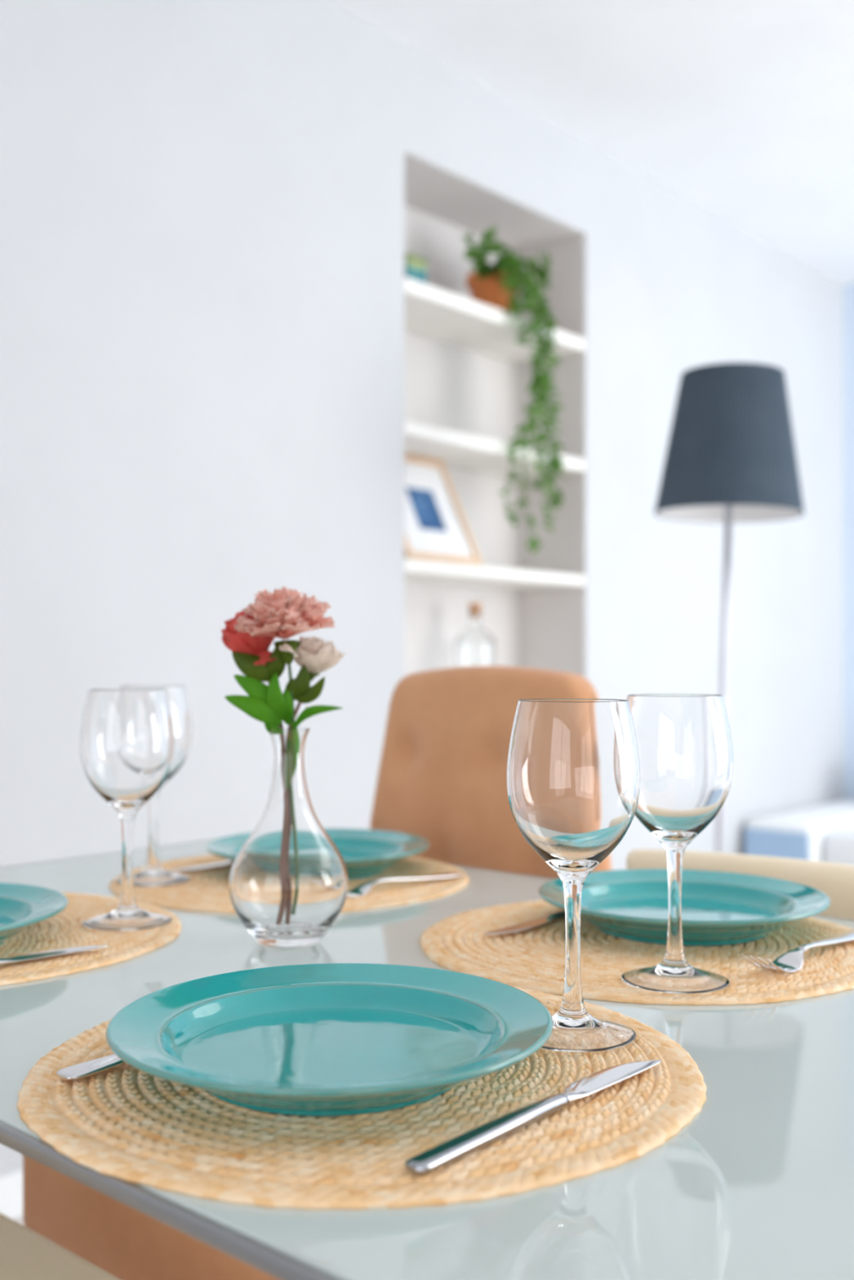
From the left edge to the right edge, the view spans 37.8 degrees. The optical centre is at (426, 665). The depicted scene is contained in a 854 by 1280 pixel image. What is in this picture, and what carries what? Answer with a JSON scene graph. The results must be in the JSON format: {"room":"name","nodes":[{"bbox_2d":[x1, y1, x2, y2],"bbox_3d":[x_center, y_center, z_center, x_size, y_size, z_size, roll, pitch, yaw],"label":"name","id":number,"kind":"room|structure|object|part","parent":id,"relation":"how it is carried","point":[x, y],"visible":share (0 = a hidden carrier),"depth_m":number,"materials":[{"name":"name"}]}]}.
{"room":"dining room","nodes":[
{"label":"dining room","id":0,"kind":"room"},
{"bbox_2d":[12,1215,24,1226],"bbox_3d":[0.849,1.020,0.658,5.100,0.100,7.610,0,0,41],"label":"floor","id":1,"kind":"structure","parent":0,"point":[20,1220],"depth_m":2.18,"materials":[{"name":"white"}]},
{"bbox_2d":[0,1213,119,1279],"bbox_3d":[-0.478,0.581,0.896,0.440,0.781,0.502,0,0,41],"label":"dining chair","id":2,"kind":"object","parent":1,"relation":"on","point":[25,1254],"visible":1,"depth_m":1.04,"materials":[{"name":"beige fabric"}]},
{"bbox_2d":[22,665,611,1279],"bbox_3d":[-0.085,0.485,1.350,0.440,0.971,0.540,0,0,41],"label":"dining chair","id":3,"kind":"object","parent":1,"relation":"on","point":[441,780],"visible":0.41,"depth_m":1.48,"materials":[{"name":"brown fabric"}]},
{"bbox_3d":[-0.111,0.537,1.320,0.440,0.115,0.460,0,0,41],"label":"seat","id":4,"kind":"part","parent":3,"relation":"part of","materials":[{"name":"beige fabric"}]},
{"bbox_3d":[0.061,0.255,1.514,0.438,0.510,0.102,0,0,41],"label":"backrest","id":5,"kind":"part","parent":3,"relation":"part of","materials":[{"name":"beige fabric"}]},
{"bbox_2d":[0,838,853,1279],"bbox_3d":[0.072,0.598,0.866,1.520,0.745,0.762,0,0,41],"label":"dining table","id":6,"kind":"object","parent":1,"relation":"on","point":[758,1184],"visible":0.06,"depth_m":0.56,"materials":[{"name":"glass"}]},
{"bbox_2d":[0,892,181,986],"bbox_3d":[-0.394,0.222,1.035,0.372,0.005,0.372,0,0,-31],"label":"placemat","id":7,"kind":"object","parent":6,"relation":"on","point":[64,930],"visible":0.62,"depth_m":1.00,"materials":[{"name":"wicker"}]},
{"bbox_2d":[0,882,68,945],"bbox_3d":[-0.407,0.205,0.981,0.240,0.030,0.240,0,0,-10],"label":"dinner plate","id":8,"kind":"object","parent":7,"relation":"on","point":[21,905],"visible":1,"depth_m":1.03,"materials":[{"name":"teal ceramic"}]},
{"bbox_2d":[0,945,107,965],"bbox_3d":[-0.325,0.216,0.902,0.200,0.007,0.018,0,0,-43],"label":"table knife","id":9,"kind":"object","parent":7,"relation":"on","point":[68,950],"visible":1,"depth_m":0.94,"materials":[{"name":"silver metal"}]},
{"bbox_2d":[79,688,174,930],"bbox_3d":[-0.257,0.120,1.067,0.079,0.199,0.079,0,0,25],"label":"wine glass","id":10,"kind":"object","parent":7,"relation":"on","point":[126,739],"visible":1,"depth_m":1.04,"materials":[{"name":"clear glass"}]},
{"bbox_2d":[228,727,348,948],"bbox_3d":[-0.112,0.138,1.011,0.097,0.174,0.097,0,0,41],"label":"glass vase","id":11,"kind":"object","parent":6,"relation":"on","point":[288,882],"visible":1,"depth_m":0.98,"materials":[{"name":"clear glass"}]},
{"bbox_2d":[221,611,293,733],"bbox_3d":[-0.141,0.082,1.005,0.054,0.260,0.045,0,0,33],"label":"rose","id":12,"kind":"object","parent":11,"relation":"in","point":[265,704],"visible":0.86,"depth_m":1.00,"materials":[{"name":"green plant"}]},
{"bbox_3d":[-0.125,0.104,1.011,0.026,0.215,0.012,0,0,22],"label":"stem","id":13,"kind":"part","parent":12,"relation":"part of","materials":[{"name":"brown"}]},
{"bbox_2d":[234,585,342,729],"bbox_3d":[-0.114,0.070,0.996,0.079,0.267,0.077,0,0,-44],"label":"carnation","id":14,"kind":"object","parent":11,"relation":"in","point":[282,614],"visible":0.99,"depth_m":0.98,"materials":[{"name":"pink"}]},
{"bbox_3d":[-0.108,0.098,1.006,0.009,0.210,0.017,0,0,0],"label":"stem","id":15,"kind":"part","parent":14,"relation":"part of","materials":[{"name":"green plant"}]},
{"bbox_2d":[282,634,345,729],"bbox_3d":[-0.093,0.093,1.021,0.052,0.238,0.048,0,0,0],"label":"rose","id":16,"kind":"object","parent":11,"relation":"in","point":[318,655],"visible":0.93,"depth_m":1.01,"materials":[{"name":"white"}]},
{"bbox_3d":[-0.107,0.110,1.019,0.009,0.205,0.026,0,0,44],"label":"stem","id":17,"kind":"part","parent":16,"relation":"part of","materials":[{"name":"brown"}]},
{"bbox_2d":[109,854,469,914],"bbox_3d":[-0.143,0.222,1.311,0.372,0.005,0.372,0,0,-35],"label":"placemat","id":18,"kind":"object","parent":6,"relation":"on","point":[206,890],"visible":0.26,"depth_m":1.24,"materials":[{"name":"wicker"}]},
{"bbox_2d":[115,684,192,886],"bbox_3d":[-0.280,0.120,1.273,0.079,0.199,0.079,0,0,2],"label":"wine glass","id":19,"kind":"object","parent":18,"relation":"on","point":[153,874],"visible":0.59,"depth_m":1.26,"materials":[{"name":"clear glass"}]},
{"bbox_2d":[166,859,233,871],"bbox_3d":[-0.202,0.216,1.387,0.018,0.007,0.200,0,0,43],"label":"table knife","id":20,"kind":"object","parent":18,"relation":"on","point":[228,862],"visible":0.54,"depth_m":1.34,"materials":[{"name":"silver metal"}]},
{"bbox_2d":[205,828,430,879],"bbox_3d":[-0.117,0.205,1.341,0.240,0.030,0.240,0,0,1],"label":"dinner plate","id":21,"kind":"object","parent":18,"relation":"on","point":[365,853],"visible":0.52,"depth_m":1.38,"materials":[{"name":"teal ceramic"}]},
{"bbox_2d":[346,872,462,897],"bbox_3d":[-0.035,0.211,1.231,0.024,0.018,0.198,0,0,44],"label":"fork","id":22,"kind":"object","parent":18,"relation":"on","point":[362,889],"visible":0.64,"depth_m":1.23,"materials":[{"name":"silver metal"}]},
{"bbox_3d":[-0.008,0.214,1.259,0.018,0.010,0.120,0,0,44],"label":"handle","id":23,"kind":"part","parent":22,"relation":"part of","materials":[{"name":"silver metal"}]},
{"bbox_2d":[17,986,706,1209],"bbox_3d":[-0.033,0.222,0.702,0.372,0.005,0.372,0,0,24],"label":"placemat","id":24,"kind":"object","parent":6,"relation":"on","point":[124,1122],"visible":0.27,"depth_m":0.59,"materials":[{"name":"wicker"}]},
{"bbox_2d":[56,1053,124,1079],"bbox_3d":[-0.126,0.211,0.732,0.024,0.018,0.198,0,0,44],"label":"fork","id":25,"kind":"object","parent":24,"relation":"on","point":[80,1070],"visible":0.31,"depth_m":0.67,"materials":[{"name":"silver metal"}]},
{"bbox_2d":[105,963,553,1115],"bbox_3d":[-0.051,0.205,0.680,0.240,0.030,0.240,0,0,-42],"label":"dinner plate","id":26,"kind":"object","parent":24,"relation":"on","point":[318,1039],"visible":1,"depth_m":0.69,"materials":[{"name":"teal ceramic"}]},
{"bbox_2d":[404,1060,662,1174],"bbox_3d":[0.057,0.216,0.614,0.018,0.007,0.200,0,0,41],"label":"table knife","id":27,"kind":"object","parent":24,"relation":"on","point":[436,1157],"visible":1,"depth_m":0.59,"materials":[{"name":"silver metal"}]},
{"bbox_3d":[0.030,0.216,0.579,0.012,0.007,0.112,0,0,41],"label":"handle","id":28,"kind":"part","parent":27,"relation":"part of","materials":[{"name":"silver metal"}]},
{"bbox_3d":[0.094,0.216,0.656,0.018,0.006,0.088,0,0,41],"label":"blade","id":29,"kind":"part","parent":27,"relation":"part of","materials":[{"name":"silver metal"}]},
{"bbox_2d":[506,698,639,1052],"bbox_3d":[0.087,0.120,0.743,0.079,0.199,0.079,0,0,-9],"label":"wine glass","id":30,"kind":"object","parent":24,"relation":"on","point":[573,770],"visible":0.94,"depth_m":0.71,"materials":[{"name":"clear glass"}]},
{"bbox_2d":[419,900,853,1005],"bbox_3d":[0.179,0.222,1.011,0.372,0.005,0.372,0,0,34],"label":"placemat","id":31,"kind":"object","parent":6,"relation":"on","point":[533,958],"visible":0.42,"depth_m":0.94,"materials":[{"name":"wicker"}]},
{"bbox_2d":[483,909,564,934],"bbox_3d":[0.117,0.216,1.078,0.018,0.007,0.200,0,0,41],"label":"table knife","id":32,"kind":"object","parent":31,"relation":"on","point":[560,914],"visible":0.66,"depth_m":1.04,"materials":[{"name":"silver metal"}]},
{"bbox_3d":[0.144,0.216,1.113,0.012,0.007,0.112,0,0,41],"label":"handle","id":33,"kind":"part","parent":32,"relation":"part of","materials":[{"name":"silver metal"}]},
{"bbox_2d":[621,693,733,994],"bbox_3d":[0.173,0.120,0.869,0.079,0.199,0.079,0,0,-9],"label":"wine glass","id":34,"kind":"object","parent":31,"relation":"on","point":[684,741],"visible":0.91,"depth_m":0.84,"materials":[{"name":"clear glass"}]},
{"bbox_2d":[537,868,831,946],"bbox_3d":[0.214,0.205,1.050,0.240,0.030,0.240,0,0,23],"label":"dinner plate","id":35,"kind":"object","parent":31,"relation":"on","point":[718,908],"visible":0.82,"depth_m":1.07,"materials":[{"name":"teal ceramic"}]},
{"bbox_2d":[741,929,853,973],"bbox_3d":[0.292,0.211,0.942,0.024,0.018,0.198,0,0,40],"label":"fork","id":36,"kind":"object","parent":31,"relation":"on","point":[792,961],"visible":1,"depth_m":0.91,"materials":[{"name":"silver metal"}]},
{"bbox_3d":[0.317,0.214,0.972,0.018,0.010,0.120,0,0,40],"label":"handle","id":37,"kind":"part","parent":36,"relation":"part of","materials":[{"name":"silver metal"}]},
{"bbox_2d":[654,362,804,853],"bbox_3d":[0.642,0.171,2.676,0.328,1.601,0.314,0,0,-29],"label":"floor lamp","id":38,"kind":"object","parent":1,"relation":"on","point":[731,456],"visible":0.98,"depth_m":2.58,"materials":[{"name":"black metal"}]},
{"bbox_3d":[0.653,-0.476,2.680,0.314,0.301,0.314,2,0,41],"label":"lamp shade","id":39,"kind":"part","parent":38,"relation":"part of","materials":[{"name":"fabric"}]},
{"bbox_2d":[626,848,853,919],"bbox_3d":[0.226,0.581,1.037,0.426,0.781,0.502,0,0,41],"label":"dining chair","id":40,"kind":"object","parent":1,"relation":"on","point":[835,880],"visible":0.12,"depth_m":1.21,"materials":[{"name":"beige fabric"}]},
{"bbox_2d":[745,800,853,865],"bbox_3d":[2.001,0.660,3.910,1.785,0.620,0.832,0,0,41],"label":"sofa","id":41,"kind":"object","parent":1,"relation":"on","point":[824,833],"visible":0.44,"depth_m":4.11,"materials":[{"name":"white fabric"}]},
{"bbox_3d":[1.153,0.713,4.110,0.224,0.335,0.008,0,0,41],"label":"panel","id":42,"kind":"part","parent":41,"relation":"part of","materials":[{"name":"blue fabric"}]},
{"bbox_2d":[824,826,853,865],"bbox_3d":[1.752,0.604,4.018,0.760,0.128,0.560,0,0,41],"label":"seat cushion","id":43,"kind":"object","parent":41,"relation":"on","point":[838,841],"depth_m":4.03,"materials":[{"name":"white fabric"}]},
{"bbox_2d":[0,0,843,1175],"bbox_3d":[-0.930,-0.255,2.231,0.350,2.450,7.310,0,0,41],"label":"wall","id":44,"kind":"structure","parent":0,"point":[202,202],"depth_m":2.68,"materials":[{"name":"white paint"}]},
{"bbox_2d":[0,1168,22,1218],"bbox_3d":[-0.794,0.930,2.111,0.012,0.080,7.310,0,0,41],"label":"baseboard","id":45,"kind":"structure","parent":44,"relation":"attached to","point":[11,1183],"depth_m":2.18,"materials":[{"name":"white paint"}]},
{"bbox_2d":[404,151,584,676],"bbox_3d":[0.066,-0.378,3.360,0.346,1.695,0.760,0,0,41],"label":"niche","id":46,"kind":"object","parent":44,"relation":"attached to","point":[448,386],"depth_m":3.54,"materials":[{"name":"white paint"}]},
{"bbox_2d":[404,276,584,364],"bbox_3d":[0.110,-0.907,3.320,0.233,0.035,0.752,0,0,41],"label":"shelf","id":47,"kind":"object","parent":44,"relation":"attached to","point":[429,311],"visible":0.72,"depth_m":3.27,"materials":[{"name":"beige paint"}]},
{"bbox_2d":[404,251,427,284],"bbox_3d":[-0.051,-0.964,3.066,0.079,0.076,0.079,0,0,41],"label":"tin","id":48,"kind":"object","parent":47,"relation":"on","point":[415,266],"visible":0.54,"depth_m":3.04,"materials":[{"name":"multicoloured metal"}]},
{"bbox_3d":[-0.051,-0.997,3.066,0.079,0.010,0.079,0,0,41],"label":"lid","id":49,"kind":"part","parent":48,"relation":"part of","materials":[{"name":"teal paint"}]},
{"bbox_2d":[462,226,567,553],"bbox_3d":[0.189,-0.720,3.298,0.234,0.851,0.370,0,0,41],"label":"potted plant","id":50,"kind":"object","parent":47,"relation":"on","point":[497,286],"visible":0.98,"depth_m":3.29,"materials":[{"name":"green plant"}]},
{"bbox_3d":[0.181,-0.986,3.351,0.153,0.119,0.153,0,0,41],"label":"pot","id":51,"kind":"part","parent":50,"relation":"part of","materials":[{"name":"ceramic"}]},
{"bbox_2d":[404,420,584,479],"bbox_3d":[0.110,-0.567,3.320,0.233,0.033,0.752,0,0,41],"label":"shelf","id":52,"kind":"object","parent":44,"relation":"attached to","point":[455,449],"visible":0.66,"depth_m":3.25,"materials":[{"name":"beige paint"}]},
{"bbox_2d":[404,558,584,589],"bbox_3d":[0.110,-0.240,3.320,0.233,0.029,0.752,0,0,41],"label":"shelf","id":53,"kind":"object","parent":44,"relation":"attached to","point":[415,570],"visible":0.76,"depth_m":3.27,"materials":[{"name":"beige paint"}]},
{"bbox_2d":[404,453,482,565],"bbox_3d":[-0.005,-0.400,3.174,0.152,0.289,0.284,0,0,41],"label":"picture frame","id":54,"kind":"object","parent":53,"relation":"on","point":[436,527],"visible":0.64,"depth_m":3.19,"materials":[{"name":"brown wood"}]},
{"bbox_3d":[0.110,0.113,3.320,0.233,0.030,0.752,0,0,41],"label":"shelf","id":55,"kind":"object","parent":44,"relation":"attached to","visible":0},
{"bbox_2d":[454,603,495,666],"bbox_3d":[0.129,-0.035,3.337,0.108,0.266,0.108,0,0,41],"label":"glass bottle","id":56,"kind":"object","parent":55,"relation":"on","point":[474,646],"visible":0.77,"depth_m":3.30,"materials":[{"name":"white"}]},
{"bbox_2d":[328,0,853,285],"bbox_3d":[0.849,-1.530,0.658,5.100,0.100,7.610,0,0,41],"label":"ceiling","id":57,"kind":"structure","parent":0,"point":[743,110],"depth_m":3.17,"materials":[{"name":"white paint"}]},
{"bbox_2d":[843,283,853,800],"bbox_3d":[3.320,-0.255,3.451,5.100,2.450,0.150,0,0,41],"label":"wall","id":58,"kind":"structure","parent":0,"point":[848,290],"depth_m":4.84,"materials":[{"name":"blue paint"}]}
]}

